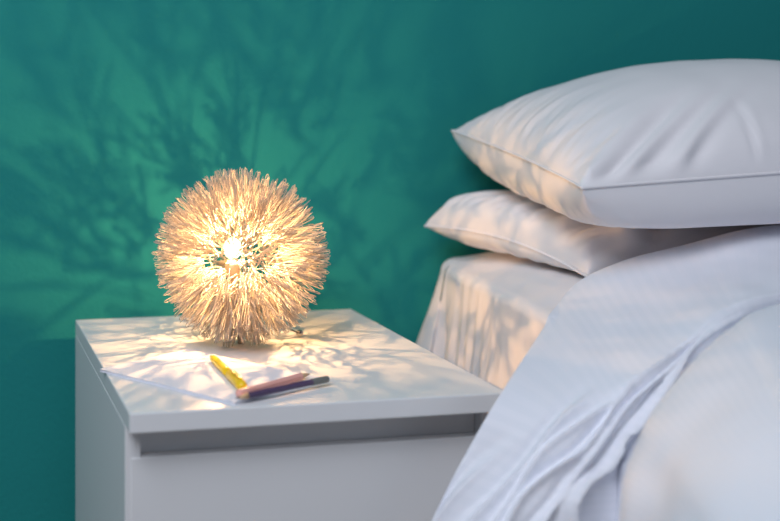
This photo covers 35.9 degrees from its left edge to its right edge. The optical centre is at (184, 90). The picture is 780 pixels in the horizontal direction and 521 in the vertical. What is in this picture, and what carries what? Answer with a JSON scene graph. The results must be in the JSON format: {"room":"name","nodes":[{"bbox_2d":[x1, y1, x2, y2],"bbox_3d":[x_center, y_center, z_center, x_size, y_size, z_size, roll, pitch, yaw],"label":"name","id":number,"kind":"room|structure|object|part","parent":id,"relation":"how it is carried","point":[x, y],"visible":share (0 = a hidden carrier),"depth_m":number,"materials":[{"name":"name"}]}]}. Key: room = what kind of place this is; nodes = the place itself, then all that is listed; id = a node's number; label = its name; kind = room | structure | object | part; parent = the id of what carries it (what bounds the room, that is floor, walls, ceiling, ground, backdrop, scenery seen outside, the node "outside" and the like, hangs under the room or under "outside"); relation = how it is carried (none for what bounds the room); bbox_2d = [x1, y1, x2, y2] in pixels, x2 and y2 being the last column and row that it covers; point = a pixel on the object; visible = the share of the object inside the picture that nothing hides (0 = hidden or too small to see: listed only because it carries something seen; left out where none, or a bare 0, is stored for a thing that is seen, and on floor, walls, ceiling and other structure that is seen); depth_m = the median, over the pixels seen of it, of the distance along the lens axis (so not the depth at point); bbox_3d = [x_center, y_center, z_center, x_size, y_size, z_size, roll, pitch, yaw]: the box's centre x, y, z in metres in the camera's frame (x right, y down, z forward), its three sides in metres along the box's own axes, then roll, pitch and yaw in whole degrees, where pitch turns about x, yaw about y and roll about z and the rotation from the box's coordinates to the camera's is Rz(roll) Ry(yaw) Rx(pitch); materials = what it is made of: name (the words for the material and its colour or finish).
{"room":"bedroom","nodes":[
{"label":"bedroom","id":0,"kind":"room"},
{"bbox_2d":[0,0,779,520],"bbox_3d":[0.215,-0.385,1.822,5.200,2.500,0.120,0,0,-12],"label":"wall","id":1,"kind":"structure","parent":0,"point":[109,109],"depth_m":1.74,"materials":[{"name":"teal paint"}]},
{"bbox_3d":[0.545,0.895,0.220,5.200,0.060,3.150,0,0,-12],"label":"floor","id":2,"kind":"structure","parent":0,"visible":0},
{"bbox_2d":[75,309,502,520],"bbox_3d":[0.094,0.590,1.419,0.400,0.550,0.480,0,0,-12],"label":"nightstand","id":3,"kind":"object","parent":2,"relation":"on","point":[394,421],"visible":0.76,"depth_m":1.23,"materials":[{"name":"white wood"}]},
{"bbox_3d":[-0.097,0.600,1.395,0.016,0.529,0.451,0,0,-12],"label":"panel","id":4,"kind":"part","parent":3,"relation":"part of","materials":[{"name":"white metal"}]},
{"bbox_2d":[100,349,316,404],"bbox_3d":[0.027,0.314,1.294,0.203,0.003,0.142,0,0,44],"label":"paper","id":5,"kind":"object","parent":3,"relation":"on","point":[188,371],"visible":0.81,"depth_m":1.29,"materials":[{"name":"white paper"}]},
{"bbox_2d":[210,355,246,388],"bbox_3d":[0.046,0.305,1.282,0.011,0.014,0.150,0,0,-12],"label":"pencil","id":6,"kind":"object","parent":5,"relation":"on","point":[232,376],"visible":0.94,"depth_m":1.25,"materials":[{"name":"yellow wood"}]},
{"bbox_2d":[236,373,308,396],"bbox_3d":[0.096,0.307,1.231,0.009,0.009,0.117,0,0,44],"label":"pencil","id":7,"kind":"object","parent":5,"relation":"on","point":[300,376],"visible":0.96,"depth_m":1.23,"materials":[{"name":"pink paint"}]},
{"bbox_2d":[152,167,330,346],"bbox_3d":[0.070,0.205,1.454,0.220,0.220,0.219,0,0,-22],"label":"table lamp","id":8,"kind":"object","parent":3,"relation":"on","point":[236,314],"visible":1,"depth_m":1.42,"materials":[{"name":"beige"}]},
{"bbox_2d":[225,260,239,278],"bbox_3d":[0.059,0.219,1.435,0.018,0.020,0.018,0,0,-12],"label":"socket","id":9,"kind":"object","parent":8,"relation":"attached to","point":[234,268],"depth_m":1.43,"materials":[{"name":"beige metal"}]},
{"bbox_3d":[0.064,0.271,1.448,0.006,0.088,0.032,0,0,23],"label":"stem","id":10,"kind":"part","parent":8,"relation":"part of","materials":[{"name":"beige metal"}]},
{"bbox_3d":[0.070,0.205,1.454,0.106,0.106,0.106,0,0,-12],"label":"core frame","id":11,"kind":"part","parent":8,"relation":"part of","materials":[{"name":"beige metal"}]},
{"bbox_2d":[235,376,329,398],"bbox_3d":[0.102,0.308,1.213,0.129,0.007,0.007,0,0,-38],"label":"pencil","id":12,"kind":"object","parent":3,"relation":"on","point":[324,379],"visible":1,"depth_m":1.21,"materials":[{"name":"purple paint"}]},
{"bbox_3d":[0.094,0.325,1.419,0.400,0.020,0.480,0,0,-12],"label":"panel","id":13,"kind":"part","parent":3,"relation":"part of","materials":[{"name":"white wood"}]},
{"bbox_3d":[0.135,0.479,1.220,0.388,0.222,0.016,0,0,-12],"label":"drawer","id":14,"kind":"part","parent":3,"relation":"part of","materials":[{"name":"white metal"}]},
{"bbox_3d":[0.132,0.367,1.235,0.367,0.062,0.014,0,0,-12],"label":"rail","id":15,"kind":"part","parent":3,"relation":"part of","materials":[{"name":"white metal"}]},
{"bbox_3d":[0.279,0.600,1.472,0.016,0.529,0.451,0,0,-12],"label":"panel","id":16,"kind":"part","parent":3,"relation":"part of","materials":[{"name":"white metal"}]},
{"bbox_3d":[1.181,0.608,1.155,1.576,0.514,1.525,0,0,-12],"label":"bed","id":17,"kind":"object","parent":2,"relation":"on","visible":0},
{"bbox_2d":[416,252,584,389],"bbox_3d":[0.964,0.445,1.123,1.214,0.422,1.543,0,0,-12],"label":"sheet","id":18,"kind":"object","parent":17,"relation":"on","point":[486,311],"visible":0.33,"depth_m":1.56,"materials":[{"name":"white fabric"}]},
{"bbox_2d":[424,190,775,276],"bbox_3d":[0.730,0.187,1.659,0.702,0.092,0.314,0,0,-12],"label":"pillow","id":19,"kind":"object","parent":18,"relation":"on","point":[500,221],"visible":0.45,"depth_m":1.54,"materials":[{"name":"white fabric"}]},
{"bbox_2d":[451,59,779,228],"bbox_3d":[0.736,0.060,1.602,0.672,0.210,0.424,0,0,-12],"label":"pillow","id":20,"kind":"object","parent":19,"relation":"on","point":[689,143],"visible":1,"depth_m":1.41,"materials":[{"name":"white fabric"}]},
{"bbox_2d":[432,224,779,520],"bbox_3d":[1.089,0.341,1.033,1.706,0.351,1.043,0,0,-12],"label":"duvet","id":21,"kind":"object","parent":17,"relation":"on","point":[650,391],"visible":1,"depth_m":1.15,"materials":[{"name":"white fabric"}]}
]}

